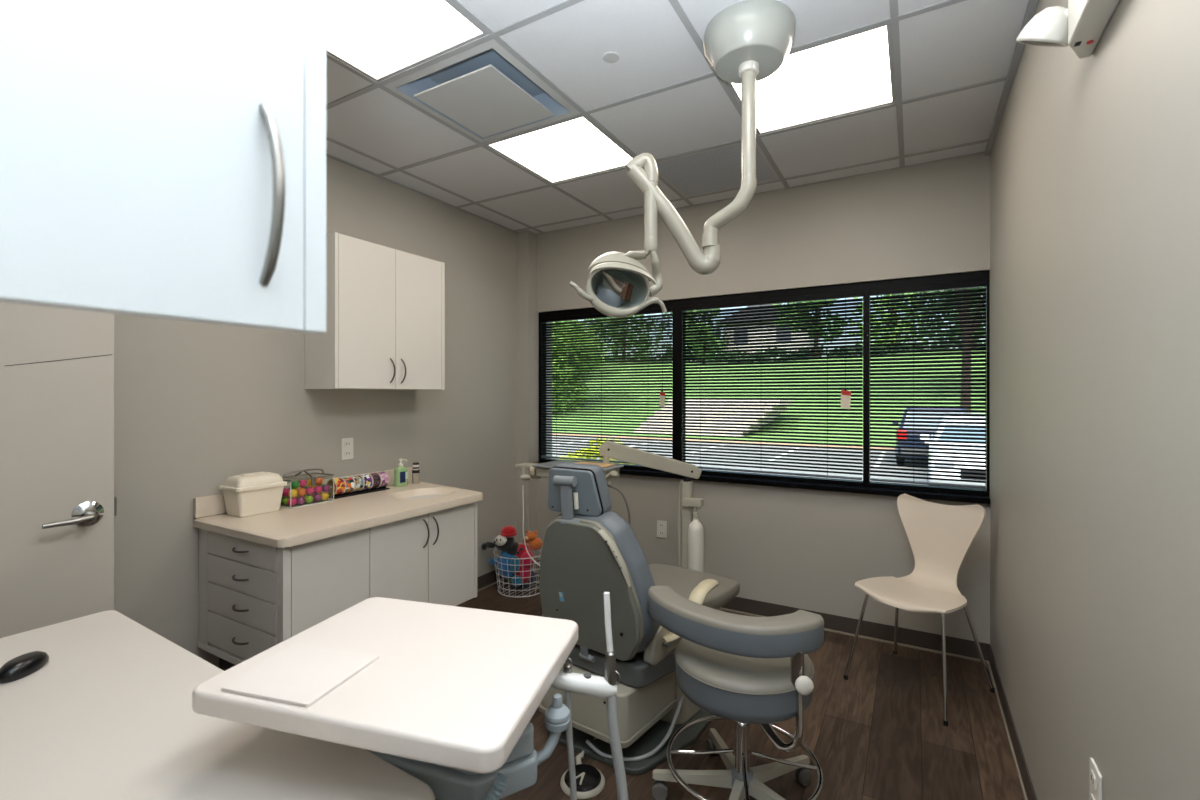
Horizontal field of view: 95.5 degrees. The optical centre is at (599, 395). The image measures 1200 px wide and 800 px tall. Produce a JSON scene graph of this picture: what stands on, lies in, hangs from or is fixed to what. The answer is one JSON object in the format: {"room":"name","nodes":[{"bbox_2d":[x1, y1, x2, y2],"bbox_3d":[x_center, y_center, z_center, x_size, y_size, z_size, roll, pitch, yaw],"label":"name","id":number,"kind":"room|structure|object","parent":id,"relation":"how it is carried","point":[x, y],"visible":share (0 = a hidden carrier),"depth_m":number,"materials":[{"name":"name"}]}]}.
{"room":"dental clinic","nodes":[
{"label":"dental clinic","id":0,"kind":"room"},
{"bbox_2d":[114,156,516,667],"bbox_3d":[-1.620,-0.064,2.695,0.150,2.900,4.260,0,0,30],"label":"wall","id":1,"kind":"structure","parent":0,"point":[198,406],"depth_m":2.74,"materials":[{"name":"paint"}]},
{"bbox_2d":[194,467,412,517],"bbox_3d":[-1.438,0.482,2.838,0.020,0.086,1.180,0,0,30],"label":"backsplash","id":2,"kind":"structure","parent":1,"relation":"attached to","point":[204,506],"depth_m":2.39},
{"bbox_2d":[341,438,352,459],"bbox_3d":[-1.374,0.291,2.963,0.009,0.116,0.072,0,0,30],"label":"wall outlet","id":3,"kind":"object","parent":1,"relation":"attached to","point":[346,443],"visible":1,"depth_m":2.96,"materials":[{"name":"plastic"}]},
{"bbox_2d":[345,441,350,446],"bbox_3d":[-1.372,0.265,2.962,0.003,0.032,0.034,0,0,30],"label":"receptacle","id":4,"kind":"object","parent":3,"relation":"attached to","point":[347,443],"depth_m":2.96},
{"bbox_2d":[345,450,350,456],"bbox_3d":[-1.372,0.317,2.962,0.003,0.032,0.034,0,0,30],"label":"receptacle","id":5,"kind":"object","parent":3,"relation":"attached to","point":[347,452],"depth_m":2.96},
{"bbox_2d":[305,232,444,389],"bbox_3d":[-1.198,-0.411,2.997,0.276,0.759,0.711,0,0,30],"label":"upper cabinet","id":6,"kind":"object","parent":1,"relation":"attached to","point":[385,306],"visible":1,"depth_m":2.84,"materials":[{"name":"laminate"}]},
{"bbox_2d":[477,569,504,591],"bbox_3d":[-1.591,1.336,2.583,0.013,0.100,3.795,0,0,30],"label":"baseboard","id":7,"kind":"structure","parent":1,"relation":"attached to","point":[489,579],"depth_m":3.93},
{"bbox_2d":[326,0,1028,233],"bbox_3d":[-0.212,-1.389,1.969,3.015,0.251,4.110,0,0,30],"label":"ceiling","id":8,"kind":"structure","parent":0,"point":[968,42],"depth_m":2.37,"materials":[{"name":"white tile"}]},
{"bbox_2d":[326,0,486,81],"bbox_3d":[-0.789,-1.280,1.796,0.584,0.037,0.584,0,0,30],"label":"recessed light","id":9,"kind":"object","parent":8,"relation":"in","point":[380,39],"visible":0.66,"depth_m":1.90,"materials":[{"name":"white"}]},
{"bbox_2d":[384,39,579,142],"bbox_3d":[-0.485,-1.288,2.324,0.586,0.110,0.586,0,0,30],"label":"ceiling vent","id":10,"kind":"object","parent":8,"relation":"in","point":[482,91],"visible":0.97,"depth_m":2.28,"materials":[{"name":"metal"}]},
{"bbox_2d":[486,116,632,183],"bbox_3d":[-0.180,-1.280,2.852,0.584,0.037,0.584,0,0,30],"label":"recessed light","id":11,"kind":"object","parent":8,"relation":"in","point":[573,148],"visible":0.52,"depth_m":2.82,"materials":[{"name":"white"}]},
{"bbox_2d":[602,52,619,62],"bbox_3d":[0.041,-1.260,2.033,0.064,0.007,0.064,0,0,30],"label":"sprinkler cover","id":12,"kind":"object","parent":8,"relation":"attached to","point":[609,57],"visible":1,"depth_m":2.03,"materials":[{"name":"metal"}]},
{"bbox_2d":[569,0,795,317],"bbox_3d":[0.293,-0.770,1.930,0.758,0.987,0.306,0,0,12],"label":"lamp","id":13,"kind":"object","parent":8,"relation":"hanging from","point":[746,42],"visible":1,"depth_m":1.89,"materials":[{"name":"plastic"}]},
{"bbox_2d":[588,252,651,280],"bbox_3d":[0.076,-0.458,1.918,0.184,0.120,0.180,0,0,30],"label":"hood","id":14,"kind":"object","parent":13,"relation":"attached to","point":[612,266],"depth_m":1.92,"materials":[{"name":"white plastic"}]},
{"bbox_2d":[326,0,1038,233],"bbox_3d":[-0.264,-1.252,1.880,3.015,0.023,3.905,0,0,30],"label":"grid","id":15,"kind":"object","parent":8,"relation":"attached to","point":[894,19],"depth_m":2.34,"materials":[{"name":"metal"}]},
{"bbox_2d":[656,142,779,197],"bbox_3d":[0.653,-1.264,3.075,0.586,0.009,0.586,0,0,30],"label":"ceiling vent","id":16,"kind":"object","parent":8,"relation":"in","point":[716,169],"visible":0.66,"depth_m":3.06,"materials":[{"name":"metal"}]},
{"bbox_2d":[727,23,895,134],"bbox_3d":[0.876,-1.280,2.242,0.584,0.037,0.584,0,0,30],"label":"recessed light","id":17,"kind":"object","parent":8,"relation":"in","point":[853,73],"visible":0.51,"depth_m":2.21,"materials":[{"name":"white"}]},
{"bbox_2d":[435,573,1023,799],"bbox_3d":[-0.263,1.446,1.882,3.415,0.120,4.310,0,0,30],"label":"floor","id":18,"kind":"structure","parent":0,"point":[877,733],"depth_m":2.21,"materials":[{"name":"brown wood"}]},
{"bbox_2d":[0,610,434,799],"bbox_3d":[-1.091,1.006,0.783,1.450,0.760,1.077,0,0,30],"label":"countertop","id":19,"kind":"structure","parent":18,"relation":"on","point":[110,715],"depth_m":0.98,"materials":[{"name":"laminate"}]},
{"bbox_2d":[0,651,48,682],"bbox_3d":[-1.303,0.608,1.230,0.062,0.036,0.110,0,0,-9],"label":"computer mouse","id":20,"kind":"object","parent":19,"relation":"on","point":[24,665],"visible":1,"depth_m":1.21,"materials":[{"name":"black plastic"}]},
{"bbox_2d":[198,495,476,670],"bbox_3d":[-1.189,0.975,2.623,0.665,0.822,1.074,0,0,30],"label":"base cabinet","id":21,"kind":"object","parent":18,"relation":"on","point":[254,597],"visible":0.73,"depth_m":2.27,"materials":[{"name":"laminate"}]},
{"bbox_2d":[193,467,482,547],"bbox_3d":[-1.155,0.546,2.684,0.663,0.215,1.195,0,0,30],"label":"countertop","id":22,"kind":"structure","parent":21,"relation":"on","point":[284,527],"depth_m":2.39,"materials":[{"name":"beige laminate"}]},
{"bbox_2d":[219,472,286,516],"bbox_3d":[-1.553,0.438,2.443,0.160,0.177,0.220,0,0,30],"label":"storage bin","id":23,"kind":"object","parent":22,"relation":"on","point":[248,494],"visible":1,"depth_m":2.38,"materials":[{"name":"beige plastic"}]},
{"bbox_2d":[280,468,333,508],"bbox_3d":[-1.440,0.444,2.655,0.162,0.164,0.224,0,0,30],"label":"clear box","id":24,"kind":"object","parent":22,"relation":"on","point":[313,479],"visible":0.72,"depth_m":2.64,"materials":[{"name":"plastic"}]},
{"bbox_2d":[283,497,289,504],"bbox_3d":[-1.485,0.503,2.586,0.039,0.037,0.039,0,0,30],"label":"ball","id":25,"kind":"object","parent":24,"relation":"in","point":[285,499],"visible":0.74,"depth_m":2.57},
{"bbox_2d":[283,489,289,496],"bbox_3d":[-1.482,0.463,2.587,0.039,0.037,0.039,0,0,30],"label":"ball","id":26,"kind":"object","parent":24,"relation":"in","point":[286,491],"visible":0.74,"depth_m":2.57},
{"bbox_2d":[287,498,296,505],"bbox_3d":[-1.451,0.503,2.566,0.039,0.037,0.039,0,0,30],"label":"ball","id":27,"kind":"object","parent":24,"relation":"in","point":[293,500],"visible":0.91,"depth_m":2.55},
{"bbox_2d":[288,489,297,497],"bbox_3d":[-1.447,0.463,2.567,0.039,0.037,0.039,0,0,30],"label":"ball","id":28,"kind":"object","parent":24,"relation":"in","point":[294,492],"visible":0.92,"depth_m":2.56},
{"bbox_2d":[291,481,299,488],"bbox_3d":[-1.449,0.425,2.588,0.039,0.037,0.039,0,0,30],"label":"ball","id":29,"kind":"object","parent":24,"relation":"in","point":[295,484],"visible":0.88,"depth_m":2.58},
{"bbox_2d":[296,497,304,504],"bbox_3d":[-1.430,0.503,2.601,0.039,0.037,0.039,0,0,30],"label":"ball","id":30,"kind":"object","parent":24,"relation":"in","point":[300,500],"visible":1,"depth_m":2.59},
{"bbox_2d":[297,488,305,495],"bbox_3d":[-1.427,0.464,2.603,0.039,0.037,0.039,0,0,30],"label":"ball","id":31,"kind":"object","parent":24,"relation":"in","point":[301,492],"visible":0.97,"depth_m":2.59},
{"bbox_2d":[299,480,306,486],"bbox_3d":[-1.435,0.425,2.628,0.039,0.037,0.039,0,0,30],"label":"ball","id":32,"kind":"object","parent":24,"relation":"in","point":[303,483],"visible":0.8,"depth_m":2.62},
{"bbox_2d":[305,495,312,502],"bbox_3d":[-1.409,0.503,2.637,0.039,0.037,0.039,0,0,30],"label":"ball","id":33,"kind":"object","parent":24,"relation":"in","point":[308,499],"visible":0.97,"depth_m":2.62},
{"bbox_2d":[306,487,313,494],"bbox_3d":[-1.406,0.463,2.639,0.039,0.037,0.039,0,0,30],"label":"ball","id":34,"kind":"object","parent":24,"relation":"in","point":[310,490],"visible":0.97,"depth_m":2.63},
{"bbox_2d":[313,494,320,501],"bbox_3d":[-1.389,0.503,2.673,0.039,0.037,0.039,0,0,30],"label":"ball","id":35,"kind":"object","parent":24,"relation":"in","point":[317,497],"visible":0.97,"depth_m":2.66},
{"bbox_2d":[314,486,321,493],"bbox_3d":[-1.385,0.463,2.674,0.039,0.037,0.039,0,0,30],"label":"ball","id":36,"kind":"object","parent":24,"relation":"in","point":[317,489],"visible":0.98,"depth_m":2.66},
{"bbox_2d":[316,478,322,484],"bbox_3d":[-1.394,0.425,2.699,0.039,0.037,0.039,0,0,30],"label":"ball","id":37,"kind":"object","parent":24,"relation":"in","point":[319,481],"visible":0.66,"depth_m":2.69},
{"bbox_2d":[321,493,328,499],"bbox_3d":[-1.368,0.503,2.708,0.039,0.037,0.039,0,0,30],"label":"ball","id":38,"kind":"object","parent":24,"relation":"in","point":[324,496],"visible":0.98,"depth_m":2.69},
{"bbox_2d":[322,484,329,491],"bbox_3d":[-1.365,0.463,2.710,0.039,0.037,0.039,0,0,30],"label":"ball","id":39,"kind":"object","parent":24,"relation":"in","point":[325,488],"visible":0.96,"depth_m":2.70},
{"bbox_2d":[329,486,389,498],"bbox_3d":[-1.292,0.476,2.924,0.072,0.100,0.339,0,0,30],"label":"dispenser","id":40,"kind":"object","parent":22,"relation":"on","point":[336,496],"visible":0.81,"depth_m":2.89,"materials":[{"name":"black plastic"}]},
{"bbox_2d":[327,478,345,494],"bbox_3d":[-1.360,0.470,2.806,0.085,0.085,0.050,0,0,30],"label":"roll","id":41,"kind":"object","parent":40,"relation":"on","point":[339,483],"visible":0.88,"depth_m":2.79,"materials":[{"name":"paper"}]},
{"bbox_2d":[341,476,354,492],"bbox_3d":[-1.333,0.470,2.853,0.085,0.085,0.050,0,0,30],"label":"roll","id":42,"kind":"object","parent":40,"relation":"on","point":[349,481],"visible":0.68,"depth_m":2.84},
{"bbox_2d":[351,475,363,491],"bbox_3d":[-1.306,0.470,2.900,0.085,0.085,0.050,0,0,30],"label":"roll","id":43,"kind":"object","parent":40,"relation":"on","point":[359,482],"visible":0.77,"depth_m":2.88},
{"bbox_2d":[360,474,372,489],"bbox_3d":[-1.279,0.470,2.947,0.085,0.085,0.050,0,0,30],"label":"roll","id":44,"kind":"object","parent":40,"relation":"on","point":[368,482],"visible":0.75,"depth_m":2.93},
{"bbox_2d":[370,473,380,488],"bbox_3d":[-1.252,0.470,2.993,0.085,0.085,0.050,0,0,30],"label":"roll","id":45,"kind":"object","parent":40,"relation":"on","point":[376,478],"visible":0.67,"depth_m":2.98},
{"bbox_2d":[375,471,388,486],"bbox_3d":[-1.225,0.470,3.040,0.085,0.085,0.050,0,0,30],"label":"roll","id":46,"kind":"object","parent":40,"relation":"on","point":[384,475],"visible":0.62,"depth_m":3.02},
{"bbox_2d":[394,459,407,486],"bbox_3d":[-1.151,0.447,3.158,0.058,0.158,0.074,0,0,30],"label":"soap bottle","id":47,"kind":"object","parent":22,"relation":"on","point":[401,472],"visible":1,"depth_m":3.14,"materials":[{"name":"plastic"}]},
{"bbox_2d":[412,462,419,483],"bbox_3d":[-1.101,0.464,3.256,0.043,0.124,0.043,0,0,30],"label":"sanitizer bottle","id":48,"kind":"object","parent":22,"relation":"on","point":[415,472],"visible":1,"depth_m":3.24,"materials":[{"name":"white plastic"}]},
{"bbox_2d":[192,597,616,799],"bbox_3d":[-0.318,0.936,1.024,0.639,0.900,0.448,0,0,16],"label":"tray table","id":49,"kind":"object","parent":18,"relation":"on","point":[450,697],"visible":0.98,"depth_m":0.92,"materials":[{"name":"white plastic"}]},
{"bbox_2d":[221,642,378,706],"bbox_3d":[-0.524,0.483,0.954,0.194,0.005,0.169,0,0,16],"label":"paper pad","id":50,"kind":"object","parent":49,"relation":"on","point":[300,674],"visible":1,"depth_m":0.94,"materials":[{"name":"paper"}]},
{"bbox_2d":[563,657,576,799],"bbox_3d":[-0.135,0.913,1.060,0.190,0.767,0.035,0,0,-25],"label":"saliva ejector","id":51,"kind":"object","parent":49,"relation":"attached to","point":[567,667],"visible":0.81,"depth_m":1.09,"materials":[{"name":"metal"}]},
{"bbox_2d":[604,592,627,799],"bbox_3d":[-0.046,0.848,1.053,0.240,0.894,0.058,0,0,-25],"label":"suction handpiece","id":52,"kind":"object","parent":49,"relation":"hanging from","point":[610,665],"visible":0.96,"depth_m":1.09,"materials":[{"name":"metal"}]},
{"bbox_2d":[493,543,541,596],"bbox_3d":[-0.561,1.247,3.897,0.397,0.276,0.397,0,0,30],"label":"wire basket","id":53,"kind":"object","parent":18,"relation":"on","point":[507,564],"visible":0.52,"depth_m":3.76,"materials":[{"name":"metal"}]},
{"bbox_2d":[481,525,518,554],"bbox_3d":[-0.696,1.027,3.840,0.276,0.212,0.150,0,0,-15],"label":"plush toy","id":54,"kind":"object","parent":53,"relation":"in","point":[505,541],"visible":0.98,"depth_m":3.80,"materials":[{"name":"fabric"}]},
{"bbox_2d":[489,551,514,578],"bbox_3d":[-0.687,1.190,3.883,0.235,0.223,0.140,0,0,30],"label":"plush toy","id":55,"kind":"object","parent":53,"relation":"in","point":[492,561],"visible":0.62,"depth_m":3.81,"materials":[{"name":"fabric"}]},
{"bbox_2d":[510,556,521,586],"bbox_3d":[-0.579,1.222,3.774,0.090,0.205,0.070,0,0,30],"label":"plush toy","id":56,"kind":"object","parent":53,"relation":"in","point":[513,562],"visible":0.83,"depth_m":3.75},
{"bbox_2d":[506,569,535,588],"bbox_3d":[-0.563,1.304,3.892,0.200,0.143,0.210,0,0,30],"label":"plush toy","id":57,"kind":"object","parent":53,"relation":"in","point":[532,579],"visible":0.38,"depth_m":3.83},
{"bbox_2d":[515,543,530,575],"bbox_3d":[-0.548,1.169,3.834,0.135,0.247,0.111,0,0,-38],"label":"plush toy","id":58,"kind":"object","parent":53,"relation":"in","point":[521,549],"visible":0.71,"depth_m":3.79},
{"bbox_2d":[520,551,534,582],"bbox_3d":[-0.509,1.196,3.806,0.090,0.214,0.125,0,0,30],"label":"plush toy","id":59,"kind":"object","parent":53,"relation":"in","point":[523,562],"visible":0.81,"depth_m":3.77,"materials":[{"name":"fabric"}]},
{"bbox_2d":[522,530,542,549],"bbox_3d":[-0.474,1.028,3.867,0.136,0.141,0.105,0,0,-21],"label":"plush toy","id":60,"kind":"object","parent":53,"relation":"in","point":[535,543],"visible":0.95,"depth_m":3.84,"materials":[{"name":"fabric"}]},
{"bbox_2d":[560,737,604,798],"bbox_3d":[-0.043,1.334,2.053,0.160,0.104,0.377,0,0,10],"label":"foot pedal","id":61,"kind":"object","parent":18,"relation":"on","point":[590,781],"visible":0.74,"depth_m":1.92,"materials":[{"name":"beige plastic"}]},
{"bbox_2d":[515,441,703,568],"bbox_3d":[0.060,0.825,3.080,1.141,1.122,0.477,0,0,3],"label":"dental delivery arm","id":62,"kind":"object","parent":18,"relation":"on","point":[608,449],"visible":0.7,"depth_m":3.12,"materials":[{"name":"beige plastic"}]},
{"bbox_2d":[532,460,623,471],"bbox_3d":[-0.127,0.402,3.103,0.470,0.008,0.280,0,0,30],"label":"tray","id":63,"kind":"object","parent":62,"relation":"on","point":[607,467],"depth_m":3.09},
{"bbox_2d":[688,507,703,571],"bbox_3d":[0.542,0.809,3.081,0.092,0.374,0.091,0,0,30],"label":"water bottle","id":64,"kind":"object","parent":62,"relation":"hanging from","point":[695,528],"visible":0.91,"depth_m":3.04,"materials":[{"name":"beige plastic"}]},
{"bbox_2d":[539,462,739,774],"bbox_3d":[0.190,0.826,2.455,0.668,1.120,1.086,0,0,36],"label":"dental chair","id":65,"kind":"object","parent":18,"relation":"on","point":[589,550],"visible":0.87,"depth_m":2.06,"materials":[{"name":"leather"}]},
{"bbox_2d":[555,462,611,512],"bbox_3d":[-0.076,0.361,2.119,0.248,0.190,0.098,0,0,28],"label":"cushion","id":66,"kind":"object","parent":65,"relation":"on","point":[591,490],"depth_m":2.05,"materials":[{"name":"grey leather"}]},
{"bbox_2d":[555,511,659,652],"bbox_3d":[-0.011,0.703,2.126,0.514,0.527,0.205,0,0,36],"label":"backrest","id":67,"kind":"object","parent":65,"relation":"on","point":[583,573],"depth_m":2.01,"materials":[{"name":"grey plastic"}]},
{"bbox_2d":[649,563,739,609],"bbox_3d":[0.253,0.947,2.542,0.530,0.132,0.870,0,0,36],"label":"seat cushion","id":68,"kind":"object","parent":65,"relation":"on","point":[682,581],"depth_m":2.66,"materials":[{"name":"grey leather"}]},
{"bbox_2d":[648,585,823,799],"bbox_3d":[0.457,1.034,1.818,0.617,0.704,0.563,0,0,30],"label":"stool","id":69,"kind":"object","parent":18,"relation":"on","point":[741,669],"visible":1,"depth_m":1.70,"materials":[{"name":"leather"}]},
{"bbox_2d":[844,494,994,725],"bbox_3d":[1.520,0.951,2.605,0.487,0.870,0.470,0,0,-34],"label":"shell chair","id":70,"kind":"object","parent":18,"relation":"on","point":[940,536],"visible":1,"depth_m":2.66,"materials":[{"name":"beige plastic"}]},
{"bbox_2d":[517,153,989,643],"bbox_3d":[0.736,-0.064,3.612,3.015,2.900,0.315,0,0,30],"label":"wall","id":71,"kind":"structure","parent":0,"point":[807,549],"depth_m":3.31,"materials":[{"name":"paint"}]},
{"bbox_2d":[540,307,671,463],"bbox_3d":[0.017,-0.057,3.999,1.103,1.089,0.030,0,0,30],"label":"window blind","id":72,"kind":"object","parent":71,"relation":"attached to","point":[656,345],"visible":0.93,"depth_m":3.99,"materials":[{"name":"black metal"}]},
{"bbox_2d":[660,319,664,407],"bbox_3d":[0.428,-0.253,3.732,0.045,0.676,0.011,0,0,-32],"label":"pull cord","id":73,"kind":"object","parent":72,"relation":"hanging from","point":[662,394],"visible":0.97,"depth_m":3.73,"materials":[{"name":"white plastic"}]},
{"bbox_2d":[657,520,666,537],"bbox_3d":[0.423,0.918,3.733,0.072,0.116,0.009,0,0,30],"label":"wall outlet","id":74,"kind":"object","parent":71,"relation":"attached to","point":[661,525],"visible":1,"depth_m":3.73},
{"bbox_2d":[536,560,988,662],"bbox_3d":[0.759,1.336,3.537,2.900,0.100,0.013,0,0,30],"label":"baseboard","id":75,"kind":"structure","parent":71,"relation":"attached to","point":[915,639],"depth_m":3.07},
{"bbox_2d":[536,270,989,503],"bbox_3d":[0.765,-0.048,3.564,2.918,1.207,0.140,0,0,30],"label":"window","id":76,"kind":"structure","parent":71,"relation":"attached to","point":[971,495],"depth_m":3.25,"materials":[{"name":"black metal"}]},
{"bbox_2d":[681,291,862,479],"bbox_3d":[1.035,-0.057,3.412,1.105,1.089,0.030,0,0,30],"label":"window blind","id":77,"kind":"object","parent":71,"relation":"attached to","point":[689,384],"visible":0.97,"depth_m":3.38,"materials":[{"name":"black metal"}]},
{"bbox_2d":[841,293,850,408],"bbox_3d":[1.424,-0.255,3.155,0.056,0.671,0.011,0,0,22],"label":"pull cord","id":78,"kind":"object","parent":77,"relation":"hanging from","point":[845,394],"visible":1,"depth_m":3.15,"materials":[{"name":"white plastic"}]},
{"bbox_2d":[869,280,986,488],"bbox_3d":[1.781,-0.057,2.981,0.548,1.089,0.030,0,0,30],"label":"window blind","id":79,"kind":"object","parent":71,"relation":"attached to","point":[980,283],"visible":1,"depth_m":2.97,"materials":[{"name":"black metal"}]},
{"bbox_2d":[990,0,1199,799],"bbox_3d":[1.121,-0.064,1.113,0.150,2.900,4.260,0,0,30],"label":"wall","id":80,"kind":"structure","parent":0,"point":[1095,158],"depth_m":1.13,"materials":[{"name":"paint"}]},
{"bbox_2d":[987,644,1036,799],"bbox_3d":[1.036,1.336,1.130,0.013,0.100,3.905,0,0,30],"label":"baseboard","id":81,"kind":"structure","parent":80,"relation":"attached to","point":[1024,777],"depth_m":2.13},
{"bbox_2d":[1016,0,1119,58],"bbox_3d":[0.951,-0.815,1.105,0.133,0.142,0.396,0,0,30],"label":"emergency light","id":82,"kind":"object","parent":80,"relation":"attached to","point":[1080,26],"visible":1,"depth_m":1.16,"materials":[{"name":"white plastic"}]},
{"bbox_2d":[1090,757,1101,799],"bbox_3d":[1.059,0.851,1.166,0.009,0.116,0.072,0,0,30],"label":"wall outlet","id":83,"kind":"object","parent":80,"relation":"attached to","point":[1095,776],"visible":1,"depth_m":1.16,"materials":[{"name":"plastic"}]},
{"bbox_2d":[1090,770,1095,790],"bbox_3d":[1.057,0.825,1.167,0.003,0.032,0.034,0,0,30],"label":"receptacle","id":84,"kind":"object","parent":83,"relation":"attached to","point":[1092,772],"depth_m":1.17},
{"bbox_3d":[-1.277,-0.064,0.124,3.015,2.900,0.150,0,0,30],"label":"wall","id":85,"kind":"structure","parent":0,"visible":0},
{"bbox_2d":[0,302,116,637],"bbox_3d":[-1.885,0.345,1.285,0.112,2.058,1.193,0,0,30],"label":"door","id":86,"kind":"structure","parent":85,"relation":"in","point":[58,503],"depth_m":1.67,"materials":[{"name":"paint"}]},
{"bbox_2d":[0,0,325,333],"bbox_3d":[-0.627,-0.457,0.280,0.486,0.800,0.757,0,0,30],"label":"upper cabinet","id":87,"kind":"object","parent":85,"relation":"attached to","point":[164,159],"visible":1,"depth_m":0.39,"materials":[{"name":"white laminate"}]},
{"label":"outside","id":88,"kind":"structure","parent":0,"visible":0},
{"bbox_2d":[552,350,984,445],"bbox_3d":[16.589,-1.353,45.725,128.000,6.299,52.800,0,0,30],"label":"hill","id":89,"kind":"structure","parent":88,"point":[979,350],"depth_m":28.37,"materials":[{"name":"plant"}]},
{"bbox_2d":[552,320,605,410],"bbox_3d":[-2.753,-1.457,31.442,6.239,5.504,5.788,0,0,30],"label":"tree","id":90,"kind":"object","parent":89,"relation":"on","point":[573,320],"visible":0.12,"depth_m":30.66,"materials":[{"name":"green plant"}]},
{"bbox_2d":[585,315,649,357],"bbox_3d":[1.143,-7.212,53.860,7.588,8.823,7.725,0,0,30],"label":"tree","id":91,"kind":"object","parent":89,"relation":"on","point":[638,315],"visible":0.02,"depth_m":53.51,"materials":[{"name":"green plant"}]},
{"bbox_2d":[589,314,663,362],"bbox_3d":[2.274,-6.461,45.596,6.997,8.429,7.182,0,0,30],"label":"tree","id":92,"kind":"object","parent":89,"relation":"on","point":[649,314],"visible":0.06,"depth_m":45.23,"materials":[{"name":"green plant"}]},
{"bbox_2d":[656,312,728,360],"bbox_3d":[7.904,-7.551,47.061,6.200,9.702,6.406,0,0,30],"label":"tree","id":93,"kind":"object","parent":89,"relation":"on","point":[671,312],"visible":0.02,"depth_m":47.03,"materials":[{"name":"green plant"}]},
{"bbox_2d":[686,309,725,363],"bbox_3d":[7.717,-5.532,40.650,4.397,6.372,4.248,0,0,-41],"label":"tree","id":94,"kind":"object","parent":89,"relation":"on","point":[707,309],"visible":0.06,"depth_m":40.25,"materials":[{"name":"green plant"}]},
{"bbox_2d":[634,400,792,435],"bbox_3d":[5.140,0.980,24.695,6.184,1.612,3.875,0,0,30],"label":"wall","id":95,"kind":"structure","parent":89,"relation":"on","point":[668,400],"depth_m":23.30,"materials":[{"name":"concrete"}]},
{"bbox_2d":[723,304,819,362],"bbox_3d":[15.538,-5.614,49.104,8.400,5.200,7.000,0,0,30],"label":"house","id":96,"kind":"structure","parent":89,"relation":"on","point":[769,304],"depth_m":46.51,"materials":[{"name":"grey"}]},
{"bbox_2d":[605,342,984,362],"bbox_3d":[15.131,-2.906,42.169,73.128,2.045,3.056,0,0,30],"label":"hedge","id":97,"kind":"object","parent":89,"relation":"on","point":[896,342],"visible":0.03,"depth_m":42.00,"materials":[{"name":"green plant"}]},
{"bbox_2d":[773,299,844,356],"bbox_3d":[15.167,-6.064,38.672,5.151,6.934,5.519,0,0,0],"label":"tree","id":98,"kind":"object","parent":89,"relation":"on","point":[830,299],"visible":0.1,"depth_m":38.70,"materials":[{"name":"green plant"}]},
{"bbox_2d":[846,292,927,350],"bbox_3d":[21.192,-7.178,40.327,8.916,8.956,7.049,0,0,-32],"label":"tree","id":99,"kind":"object","parent":89,"relation":"on","point":[917,292],"visible":0.09,"depth_m":39.28,"materials":[{"name":"green plant"}]},
{"bbox_2d":[884,287,984,409],"bbox_3d":[15.104,-3.650,22.887,7.147,9.123,5.489,0,0,30],"label":"tree","id":100,"kind":"object","parent":89,"relation":"on","point":[977,287],"visible":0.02,"depth_m":22.26,"materials":[{"name":"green plant"}]},
{"bbox_2d":[907,289,984,347],"bbox_3d":[22.808,-6.624,33.323,7.116,8.272,6.627,0,0,30],"label":"tree","id":101,"kind":"object","parent":89,"relation":"on","point":[952,289],"visible":0.02,"depth_m":33.43,"materials":[{"name":"green plant"}]},
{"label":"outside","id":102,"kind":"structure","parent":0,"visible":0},
{"bbox_2d":[552,436,979,488],"bbox_3d":[4.078,2.086,12.055,120.000,0.300,17.630,0,0,30],"label":"ground","id":103,"kind":"structure","parent":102,"point":[747,468],"depth_m":16.41,"materials":[{"name":"asphalt"}]},
{"bbox_2d":[553,438,624,463],"bbox_3d":[-0.185,1.198,6.091,1.715,1.487,0.921,0,0,30],"label":"shrub","id":104,"kind":"object","parent":103,"relation":"on","point":[597,438],"visible":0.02,"depth_m":5.93,"materials":[{"name":"yellow plant"}]},
{"bbox_2d":[552,433,894,448],"bbox_3d":[8.548,1.861,19.797,120.000,0.150,0.250,0,0,30],"label":"curb","id":105,"kind":"object","parent":103,"relation":"on","point":[552,433],"visible":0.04,"depth_m":21.44,"materials":[{"name":"concrete"}]},
{"bbox_2d":[770,448,798,460],"bbox_3d":[6.146,1.932,18.038,0.120,0.008,4.400,0,0,30],"label":"parking line","id":106,"kind":"object","parent":103,"relation":"on","point":[796,448],"visible":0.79,"depth_m":17.73,"materials":[{"name":"paint"}]},
{"bbox_2d":[874,452,885,466],"bbox_3d":[8.571,1.932,16.637,0.120,0.008,4.400,0,0,30],"label":"parking line","id":107,"kind":"object","parent":103,"relation":"on","point":[882,452],"visible":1,"depth_m":16.34,"materials":[{"name":"paint"}]},
{"bbox_2d":[893,408,965,463],"bbox_3d":[9.857,1.126,16.104,2.180,1.620,4.662,0,0,30],"label":"car","id":108,"kind":"object","parent":103,"relation":"on","point":[906,408],"visible":0.17,"depth_m":14.48,"materials":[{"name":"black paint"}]},
{"bbox_2d":[897,430,906,438],"bbox_3d":[8.094,1.076,14.601,0.230,0.280,0.205,0,0,30],"label":"tail light","id":109,"kind":"object","parent":108,"relation":"attached to","point":[897,430],"depth_m":14.52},
{"bbox_2d":[920,412,984,485],"bbox_3d":[8.117,1.176,11.610,2.180,1.520,4.662,0,0,32],"label":"car","id":110,"kind":"object","parent":103,"relation":"on","point":[928,480],"visible":0.25,"depth_m":10.27,"materials":[{"name":"white paint"}]},
{"bbox_2d":[920,434,929,439],"bbox_3d":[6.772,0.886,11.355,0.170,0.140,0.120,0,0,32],"label":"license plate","id":111,"kind":"object","parent":110,"relation":"attached to","point":[921,434],"depth_m":11.31,"materials":[{"name":"white paint"}]},
{"bbox_2d":[960,470,984,480],"bbox_3d":[6.901,1.426,9.664,0.840,0.180,0.072,0,0,32],"label":"grille","id":112,"kind":"object","parent":110,"relation":"attached to","point":[960,470],"depth_m":9.76,"materials":[{"name":"black plastic"}]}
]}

